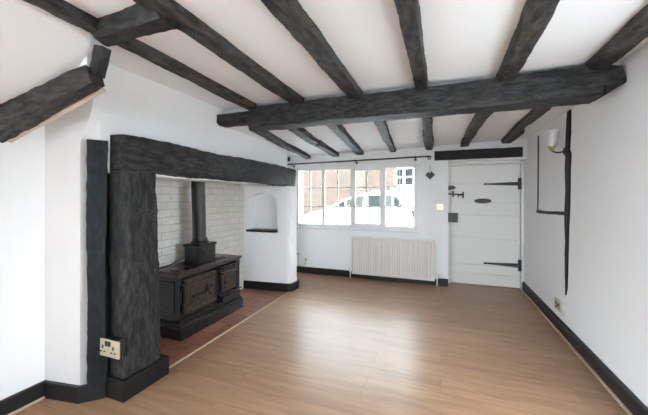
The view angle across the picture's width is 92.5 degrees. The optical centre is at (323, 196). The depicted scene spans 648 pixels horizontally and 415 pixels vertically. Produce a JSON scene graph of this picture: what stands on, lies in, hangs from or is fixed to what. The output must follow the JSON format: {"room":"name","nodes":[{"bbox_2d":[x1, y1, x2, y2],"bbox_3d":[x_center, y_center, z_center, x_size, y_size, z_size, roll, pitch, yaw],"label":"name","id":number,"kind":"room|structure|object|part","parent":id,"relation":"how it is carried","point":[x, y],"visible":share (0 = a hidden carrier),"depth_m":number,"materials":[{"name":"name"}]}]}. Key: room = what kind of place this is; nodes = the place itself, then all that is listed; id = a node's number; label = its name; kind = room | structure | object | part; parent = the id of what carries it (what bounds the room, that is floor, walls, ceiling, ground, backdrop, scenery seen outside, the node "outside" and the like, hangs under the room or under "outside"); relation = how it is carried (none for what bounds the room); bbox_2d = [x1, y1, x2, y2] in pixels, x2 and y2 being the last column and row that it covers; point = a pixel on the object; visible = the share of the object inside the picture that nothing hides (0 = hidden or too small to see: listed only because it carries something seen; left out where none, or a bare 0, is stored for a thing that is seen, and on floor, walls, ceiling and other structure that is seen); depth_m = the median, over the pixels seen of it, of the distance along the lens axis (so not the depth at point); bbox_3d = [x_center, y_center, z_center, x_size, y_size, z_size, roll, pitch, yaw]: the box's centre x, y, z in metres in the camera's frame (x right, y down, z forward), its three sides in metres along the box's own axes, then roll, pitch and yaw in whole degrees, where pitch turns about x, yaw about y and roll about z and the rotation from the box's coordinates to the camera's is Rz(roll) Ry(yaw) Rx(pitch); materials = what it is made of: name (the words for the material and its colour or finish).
{"room":"living room","nodes":[
{"label":"living room","id":0,"kind":"room"},
{"bbox_2d":[0,125,44,399],"bbox_3d":[-2.696,0.125,-0.263,0.200,2.350,4.805,0,0,21],"label":"wall","id":1,"kind":"structure","parent":0,"point":[22,161],"depth_m":1.84,"materials":[{"name":"white paint"}]},
{"bbox_2d":[7,396,44,414],"bbox_3d":[-2.581,1.244,-0.315,0.012,0.012,4.790,0,0,21],"label":"trim","id":2,"kind":"structure","parent":1,"relation":"attached to","point":[43,397],"depth_m":1.84,"materials":[{"name":"beige wood"}]},
{"bbox_2d":[0,380,105,414],"bbox_3d":[-2.394,1.200,-0.294,0.387,0.100,4.960,0,0,21],"label":"baseboard","id":3,"kind":"structure","parent":1,"relation":"attached to","point":[59,391],"depth_m":1.89,"materials":[{"name":"black paint"}]},
{"bbox_2d":[0,0,95,103],"bbox_3d":[-1.973,-0.630,0.343,0.745,0.520,2.950,0,0,21],"label":"ceiling","id":4,"kind":"structure","parent":0,"point":[37,46],"depth_m":1.44,"materials":[{"name":"white paint"}]},
{"bbox_2d":[0,65,104,142],"bbox_3d":[-1.516,-0.477,1.651,0.779,0.359,0.099,0,0,14],"label":"beam","id":5,"kind":"structure","parent":4,"relation":"attached to","point":[26,111],"depth_m":1.60,"materials":[{"name":"black wood"}]},
{"bbox_2d":[6,88,105,142],"bbox_3d":[-1.498,-0.440,1.709,0.702,0.266,0.037,0,0,13],"label":"batten","id":6,"kind":"object","parent":5,"relation":"attached to","point":[84,100],"visible":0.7,"depth_m":1.69,"materials":[{"name":"beige wood"}]},
{"bbox_2d":[90,44,111,78],"bbox_3d":[-1.127,-0.680,1.561,0.100,0.158,0.060,0,0,21],"label":"stub","id":7,"kind":"object","parent":5,"relation":"attached to","point":[99,63],"visible":0.94,"depth_m":1.54,"materials":[{"name":"black wood"}]},
{"bbox_2d":[45,64,117,384],"bbox_3d":[-1.677,0.200,2.131,0.757,2.140,0.395,0,0,21],"label":"wall","id":8,"kind":"structure","parent":0,"point":[66,299],"depth_m":1.92,"materials":[{"name":"white paint"}]},
{"bbox_2d":[86,139,108,387],"bbox_3d":[-1.410,0.405,1.939,0.116,1.510,0.105,0,0,-27],"label":"post","id":9,"kind":"object","parent":8,"relation":"attached to","point":[97,150],"visible":0.9,"depth_m":1.90,"materials":[{"name":"black wood"}]},
{"bbox_2d":[92,68,283,185],"bbox_3d":[-1.051,-0.520,3.100,0.245,0.740,2.460,0,0,21],"label":"wall","id":10,"kind":"structure","parent":0,"point":[147,108],"depth_m":2.43,"materials":[{"name":"white paint"}]},
{"bbox_2d":[110,134,295,185],"bbox_3d":[-0.899,-0.270,3.078,0.237,0.260,2.408,0,0,21],"label":"mantel beam","id":11,"kind":"structure","parent":10,"relation":"attached to","point":[128,152],"depth_m":2.38,"materials":[{"name":"black wood"}]},
{"bbox_2d":[155,179,243,289],"bbox_3d":[-1.553,0.125,3.364,0.220,2.350,2.100,0,0,21],"label":"wall","id":12,"kind":"structure","parent":0,"point":[224,201],"depth_m":3.59,"materials":[{"name":"brick"}]},
{"bbox_2d":[242,149,286,185],"bbox_3d":[-0.894,-0.520,4.318,0.680,0.740,0.350,0,0,21],"label":"wall","id":13,"kind":"structure","parent":0,"point":[285,150],"depth_m":4.28,"materials":[{"name":"white paint"}]},
{"bbox_2d":[244,185,296,282],"bbox_3d":[-0.819,0.556,4.327,0.914,1.428,0.320,0,0,21],"label":"wall","id":14,"kind":"structure","parent":0,"point":[268,257],"depth_m":4.19,"materials":[{"name":"white paint"}]},
{"bbox_2d":[246,228,277,232],"bbox_3d":[-0.822,0.458,4.243,0.452,0.028,0.190,0,0,21],"label":"niche shelf","id":15,"kind":"object","parent":14,"relation":"attached to","point":[252,229],"visible":0.8,"depth_m":4.18,"materials":[{"name":"black paint"}]},
{"bbox_2d":[243,279,298,291],"bbox_3d":[-0.717,1.198,4.177,0.762,0.105,0.214,0,0,-3],"label":"baseboard","id":16,"kind":"object","parent":14,"relation":"attached to","point":[284,287],"visible":1,"depth_m":4.16,"materials":[{"name":"black paint"}]},
{"bbox_2d":[14,272,627,414],"bbox_3d":[-0.433,1.280,0.885,3.565,0.060,8.550,0,0,21],"label":"floor","id":17,"kind":"structure","parent":0,"point":[331,345],"depth_m":2.31,"materials":[{"name":"brown wood"}]},
{"bbox_2d":[106,169,168,402],"bbox_3d":[-1.266,0.537,2.079,0.236,1.428,0.340,0,0,21],"label":"post","id":18,"kind":"object","parent":17,"relation":"on","point":[132,235],"visible":0.88,"depth_m":1.97,"materials":[{"name":"black paint"}]},
{"bbox_2d":[100,335,125,359],"bbox_3d":[-1.295,0.917,1.909,0.184,0.104,0.082,0,0,21],"label":"wall socket","id":19,"kind":"object","parent":18,"relation":"attached to","point":[111,346],"visible":1,"depth_m":1.88,"materials":[{"name":"beige plastic"}]},
{"bbox_3d":[-1.305,0.917,1.881,0.184,0.104,0.010,0,0,21],"label":"plate","id":20,"kind":"part","parent":19,"relation":"part of","materials":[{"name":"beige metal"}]},
{"bbox_2d":[160,288,286,365],"bbox_3d":[-1.140,1.280,3.251,0.692,0.060,2.160,0,0,21],"label":"hearth","id":21,"kind":"object","parent":17,"relation":"on","point":[254,300],"visible":0.14,"depth_m":2.99,"materials":[{"name":"brick"}]},
{"bbox_2d":[159,181,242,340],"bbox_3d":[-1.252,0.284,3.165,0.423,1.932,0.905,0,0,21],"label":"range","id":22,"kind":"object","parent":21,"relation":"on","point":[196,292],"visible":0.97,"depth_m":3.01,"materials":[{"name":"grey metal"}]},
{"bbox_2d":[159,256,183,268],"bbox_3d":[-1.526,0.625,2.746,0.030,0.082,0.704,0,0,23],"label":"cable","id":23,"kind":"object","parent":22,"relation":"attached to","point":[183,256],"visible":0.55,"depth_m":2.94,"materials":[{"name":"black plastic"}]},
{"bbox_3d":[-1.171,0.893,2.957,0.028,0.303,0.417,0,0,21],"label":"oven door","id":24,"kind":"part","parent":22,"relation":"part of","materials":[{"name":"brown metal"}]},
{"bbox_3d":[-1.272,0.687,3.172,0.382,0.046,0.905,0,0,21],"label":"plate","id":25,"kind":"part","parent":22,"relation":"part of","materials":[{"name":"brown metal"}]},
{"bbox_3d":[-1.144,0.888,2.935,0.046,0.107,0.232,0,0,21],"label":"latch knob","id":26,"kind":"part","parent":22,"relation":"part of","materials":[{"name":"grey metal"}]},
{"bbox_3d":[-1.019,0.891,3.329,0.055,0.207,0.248,0,0,21],"label":"firebox door","id":27,"kind":"part","parent":22,"relation":"part of","materials":[{"name":"brown metal"}]},
{"bbox_2d":[169,292,289,367],"bbox_3d":[-0.804,1.252,3.146,0.020,0.016,2.000,0,0,21],"label":"trim","id":28,"kind":"structure","parent":17,"relation":"on","point":[210,341],"depth_m":2.80,"materials":[{"name":"beige wood"}]},
{"bbox_2d":[65,0,647,109],"bbox_3d":[-0.899,-0.943,-0.323,3.745,0.214,6.160,0,0,21],"label":"ceiling","id":29,"kind":"structure","parent":0,"point":[464,40],"depth_m":1.68,"materials":[{"name":"white paint"}]},
{"bbox_2d":[23,0,256,109],"bbox_3d":[-1.591,-0.824,-0.041,0.080,0.107,6.004,0,0,19],"label":"joist","id":30,"kind":"object","parent":29,"relation":"attached to","point":[64,10],"visible":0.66,"depth_m":1.73,"materials":[{"name":"black wood"}]},
{"bbox_2d":[91,3,177,46],"bbox_3d":[-0.885,-0.801,1.428,0.447,0.113,0.125,0,0,21],"label":"cross timber","id":31,"kind":"object","parent":30,"relation":"attached to","point":[134,21],"visible":0.88,"depth_m":1.39,"materials":[{"name":"black wood"}]},
{"bbox_2d":[133,0,303,104],"bbox_3d":[-1.244,-0.824,-0.172,0.127,0.106,6.001,0,0,20],"label":"joist","id":32,"kind":"object","parent":29,"relation":"attached to","point":[188,23],"visible":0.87,"depth_m":1.62,"materials":[{"name":"black wood"}]},
{"bbox_2d":[260,0,361,97],"bbox_3d":[-0.806,-0.824,-0.337,0.147,0.107,6.000,0,0,21],"label":"joist","id":33,"kind":"object","parent":29,"relation":"attached to","point":[290,13],"visible":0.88,"depth_m":1.55,"materials":[{"name":"black wood"}]},
{"bbox_2d":[394,0,427,89],"bbox_3d":[-0.373,-0.824,-0.500,0.150,0.107,6.001,0,0,21],"label":"joist","id":34,"kind":"object","parent":29,"relation":"attached to","point":[408,11],"visible":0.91,"depth_m":1.53,"materials":[{"name":"black wood"}]},
{"bbox_2d":[496,0,559,81],"bbox_3d":[0.139,-0.824,-0.694,0.134,0.106,6.000,0,0,21],"label":"joist","id":35,"kind":"object","parent":29,"relation":"attached to","point":[535,16],"visible":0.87,"depth_m":1.50,"materials":[{"name":"black wood"}]},
{"bbox_2d":[584,4,647,70],"bbox_3d":[0.612,-0.824,-0.872,0.117,0.105,6.000,0,0,21],"label":"joist","id":36,"kind":"object","parent":29,"relation":"attached to","point":[635,30],"visible":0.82,"depth_m":1.59,"materials":[{"name":"black wood"}]},
{"bbox_2d":[287,138,526,278],"bbox_3d":[1.050,0.125,4.769,4.000,2.350,0.305,0,0,21],"label":"wall","id":37,"kind":"structure","parent":0,"point":[329,249],"depth_m":4.52,"materials":[{"name":"white paint"}]},
{"bbox_2d":[297,252,306,265],"bbox_3d":[-0.444,1.026,5.125,0.353,0.223,0.053,0,0,21],"label":"pipe","id":38,"kind":"object","parent":37,"relation":"attached to","point":[298,252],"visible":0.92,"depth_m":5.09,"materials":[{"name":"beige metal"}]},
{"bbox_2d":[296,163,418,232],"bbox_3d":[0.461,0.013,4.860,1.983,1.021,0.130,0,0,21],"label":"window","id":39,"kind":"structure","parent":37,"relation":"in","point":[354,226],"depth_m":4.80,"materials":[{"name":"white paint"}]},
{"bbox_3d":[0.452,0.507,4.837,1.983,0.032,0.080,0,0,21],"label":"sill","id":40,"kind":"part","parent":39,"relation":"part of","materials":[{"name":"white paint"}]},
{"bbox_2d":[287,156,430,166],"bbox_3d":[0.463,-0.539,4.777,2.255,0.091,0.095,0,0,21],"label":"pole","id":41,"kind":"object","parent":37,"relation":"attached to","point":[415,157],"visible":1,"depth_m":4.69,"materials":[{"name":"black metal"}]},
{"bbox_2d":[297,266,447,285],"bbox_3d":[0.546,1.200,4.785,2.545,0.100,0.020,0,0,21],"label":"baseboard","id":42,"kind":"structure","parent":37,"relation":"attached to","point":[312,270],"depth_m":4.78,"materials":[{"name":"black paint"}]},
{"bbox_2d":[349,236,438,285],"bbox_3d":[0.998,0.929,4.574,1.300,0.641,0.095,0,0,21],"label":"radiator","id":43,"kind":"object","parent":37,"relation":"attached to","point":[373,256],"visible":1,"depth_m":4.52,"materials":[{"name":"white metal"}]},
{"bbox_2d":[353,236,433,240],"bbox_3d":[0.994,0.612,4.562,1.190,0.006,0.068,0,0,21],"label":"grille","id":44,"kind":"object","parent":43,"relation":"attached to","point":[354,237],"depth_m":4.57,"materials":[{"name":"white metal"}]},
{"bbox_3d":[1.551,0.895,4.354,0.008,0.560,0.064,0,0,21],"label":"panel","id":45,"kind":"part","parent":43,"relation":"part of","materials":[{"name":"white metal"}]},
{"bbox_2d":[426,166,434,178],"bbox_3d":[1.501,-0.349,4.392,0.130,0.197,0.082,0,0,21],"label":"wall light","id":46,"kind":"object","parent":37,"relation":"attached to","point":[429,174],"visible":1,"depth_m":4.41,"materials":[{"name":"black metal"}]},
{"bbox_3d":[1.514,-0.315,4.425,0.130,0.130,0.012,0,0,21],"label":"plate","id":47,"kind":"part","parent":46,"relation":"part of","materials":[{"name":"black metal"}]},
{"bbox_2d":[437,204,442,209],"bbox_3d":[1.638,0.140,4.377,0.088,0.080,0.013,0,0,21],"label":"light switch","id":48,"kind":"object","parent":37,"relation":"attached to","point":[439,206],"visible":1,"depth_m":4.38,"materials":[{"name":"beige plastic"}]},
{"bbox_2d":[434,147,522,160],"bbox_3d":[2.063,-0.581,4.194,1.070,0.136,0.072,0,0,21],"label":"lintel","id":49,"kind":"object","parent":37,"relation":"attached to","point":[511,151],"visible":1,"depth_m":4.16,"materials":[{"name":"black wood"}]},
{"bbox_2d":[448,160,523,288],"bbox_3d":[2.257,0.374,4.369,0.950,1.752,0.101,0,0,21],"label":"door","id":50,"kind":"structure","parent":37,"relation":"in","point":[486,202],"depth_m":4.35,"materials":[{"name":"white paint"}]},
{"bbox_3d":[2.227,0.056,4.347,0.220,0.068,0.039,0,0,21],"label":"letter plate","id":51,"kind":"part","parent":50,"relation":"part of","materials":[{"name":"black metal"}]},
{"bbox_2d":[224,62,619,157],"bbox_3d":[0.591,-0.852,3.630,3.745,0.396,2.290,0,0,21],"label":"ceiling","id":52,"kind":"structure","parent":0,"point":[449,129],"depth_m":3.40,"materials":[{"name":"white paint"}]},
{"bbox_2d":[249,128,310,158],"bbox_3d":[-0.473,-0.667,3.982,0.114,0.110,2.152,0,0,11],"label":"joist","id":53,"kind":"object","parent":52,"relation":"attached to","point":[267,135],"visible":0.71,"depth_m":3.67,"materials":[{"name":"black wood"}]},
{"bbox_2d":[288,128,338,156],"bbox_3d":[-0.082,-0.675,3.836,0.132,0.112,2.134,0,0,14],"label":"joist","id":54,"kind":"object","parent":52,"relation":"attached to","point":[302,133],"visible":0.77,"depth_m":3.61,"materials":[{"name":"black wood"}]},
{"bbox_2d":[326,124,363,154],"bbox_3d":[0.289,-0.689,3.696,0.122,0.116,2.130,0,0,15],"label":"joist","id":55,"kind":"object","parent":52,"relation":"attached to","point":[340,131],"visible":0.73,"depth_m":3.45,"materials":[{"name":"black wood"}]},
{"bbox_2d":[373,120,395,151],"bbox_3d":[0.712,-0.702,3.536,0.110,0.101,2.125,0,0,16],"label":"joist","id":56,"kind":"object","parent":52,"relation":"attached to","point":[383,129],"visible":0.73,"depth_m":3.32,"materials":[{"name":"black wood"}]},
{"bbox_2d":[217,65,626,130],"bbox_3d":[0.441,-0.719,2.463,3.005,0.204,0.232,0,0,21],"label":"ceiling beam","id":57,"kind":"structure","parent":52,"relation":"attached to","point":[578,85],"depth_m":2.22,"materials":[{"name":"black wood"}]},
{"bbox_2d":[422,117,433,149],"bbox_3d":[1.133,-0.715,3.377,0.130,0.122,2.121,0,0,19],"label":"joist","id":58,"kind":"object","parent":52,"relation":"attached to","point":[427,135],"visible":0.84,"depth_m":3.33,"materials":[{"name":"black wood"}]},
{"bbox_2d":[460,112,493,146],"bbox_3d":[1.561,-0.726,3.216,0.124,0.105,2.122,0,0,19],"label":"joist","id":59,"kind":"object","parent":52,"relation":"attached to","point":[479,119],"visible":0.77,"depth_m":3.06,"materials":[{"name":"black wood"}]},
{"bbox_2d":[501,107,551,143],"bbox_3d":[1.979,-0.739,3.053,0.135,0.108,2.112,0,0,22],"label":"joist","id":60,"kind":"object","parent":52,"relation":"attached to","point":[517,130],"visible":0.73,"depth_m":3.02,"materials":[{"name":"black wood"}]},
{"bbox_2d":[524,42,647,406],"bbox_3d":[1.318,0.125,0.251,0.200,2.350,8.600,0,0,21],"label":"wall","id":61,"kind":"structure","parent":0,"point":[605,301],"depth_m":2.14,"materials":[{"name":"white paint"}]},
{"bbox_2d":[537,136,538,209],"bbox_3d":[2.462,-0.275,3.549,0.028,0.850,0.038,0,0,21],"label":"beam","id":62,"kind":"structure","parent":61,"relation":"attached to","point":[538,136],"depth_m":3.54,"materials":[{"name":"black wood"}]},
{"bbox_2d":[536,210,564,214],"bbox_3d":[2.324,0.159,3.185,0.028,0.055,0.880,0,0,21],"label":"beam","id":63,"kind":"structure","parent":61,"relation":"attached to","point":[537,211],"depth_m":3.11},
{"bbox_2d":[555,297,559,311],"bbox_3d":[2.226,1.024,2.955,0.010,0.103,0.150,0,0,21],"label":"wall socket","id":64,"kind":"object","parent":61,"relation":"attached to","point":[557,301],"visible":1,"depth_m":2.95,"materials":[{"name":"beige plastic"}]},
{"bbox_2d":[560,301,564,315],"bbox_3d":[2.178,1.018,2.834,0.014,0.105,0.090,0,0,21],"label":"wall socket","id":65,"kind":"object","parent":61,"relation":"attached to","point":[562,305],"visible":1,"depth_m":2.81,"materials":[{"name":"white plastic"}]},
{"bbox_2d":[564,109,571,294],"bbox_3d":[2.148,0.062,2.718,0.028,1.625,0.159,0,0,21],"label":"beam","id":66,"kind":"structure","parent":61,"relation":"attached to","point":[568,156],"depth_m":2.71,"materials":[{"name":"black wood"}]},
{"bbox_2d":[543,129,567,155],"bbox_3d":[2.070,-0.479,2.779,0.170,0.231,0.124,0,0,21],"label":"wall light","id":67,"kind":"object","parent":66,"relation":"attached to","point":[551,136],"visible":1,"depth_m":2.75,"materials":[{"name":"white glass"}]},
{"bbox_3d":[2.048,-0.522,2.787,0.124,0.145,0.124,0,0,21],"label":"lamp shade","id":68,"kind":"part","parent":67,"relation":"part of","materials":[{"name":"white glass"}]},
{"bbox_3d":[2.137,-0.405,2.753,0.026,0.083,0.084,0,0,21],"label":"plate","id":69,"kind":"part","parent":67,"relation":"part of","materials":[{"name":"black metal"}]},
{"bbox_2d":[520,288,632,414],"bbox_3d":[1.175,1.244,0.241,0.014,0.013,8.480,0,0,21],"label":"trim","id":70,"kind":"structure","parent":61,"relation":"attached to","point":[609,390],"depth_m":2.29,"materials":[{"name":"beige wood"}]},
{"bbox_2d":[522,281,647,414],"bbox_3d":[1.196,1.194,0.244,0.024,0.113,8.500,0,0,21],"label":"baseboard","id":71,"kind":"structure","parent":61,"relation":"attached to","point":[626,396],"depth_m":2.21,"materials":[{"name":"black paint"}]},
{"label":"outside","id":72,"kind":"structure","parent":0,"visible":0},
{"bbox_3d":[4.302,1.420,17.075,56.000,0.100,25.010,0,0,21],"label":"street","id":73,"kind":"object","parent":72,"visible":0},
{"bbox_2d":[303,167,413,214],"bbox_3d":[3.077,-1.065,15.245,23.600,4.870,5.300,0,0,21],"label":"brick house","id":74,"kind":"structure","parent":73,"relation":"on","point":[392,174],"depth_m":13.54,"materials":[{"name":"brown brick"}]},
{"bbox_3d":[3.427,-0.347,12.559,1.450,0.115,0.120,0,0,21],"label":"window sill","id":75,"kind":"part","parent":74,"relation":"part of","materials":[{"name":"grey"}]},
{"bbox_3d":[3.486,-0.830,12.675,1.140,0.800,0.010,0,0,21],"label":"pane","id":76,"kind":"part","parent":74,"relation":"part of","materials":[{"name":"black"}]},
{"bbox_2d":[303,192,413,226],"bbox_3d":[1.121,0.612,9.634,3.851,1.517,1.940,0,0,21],"label":"car","id":77,"kind":"object","parent":73,"relation":"on","point":[392,198],"visible":0.32,"depth_m":8.79,"materials":[{"name":"white paint"}]}
]}

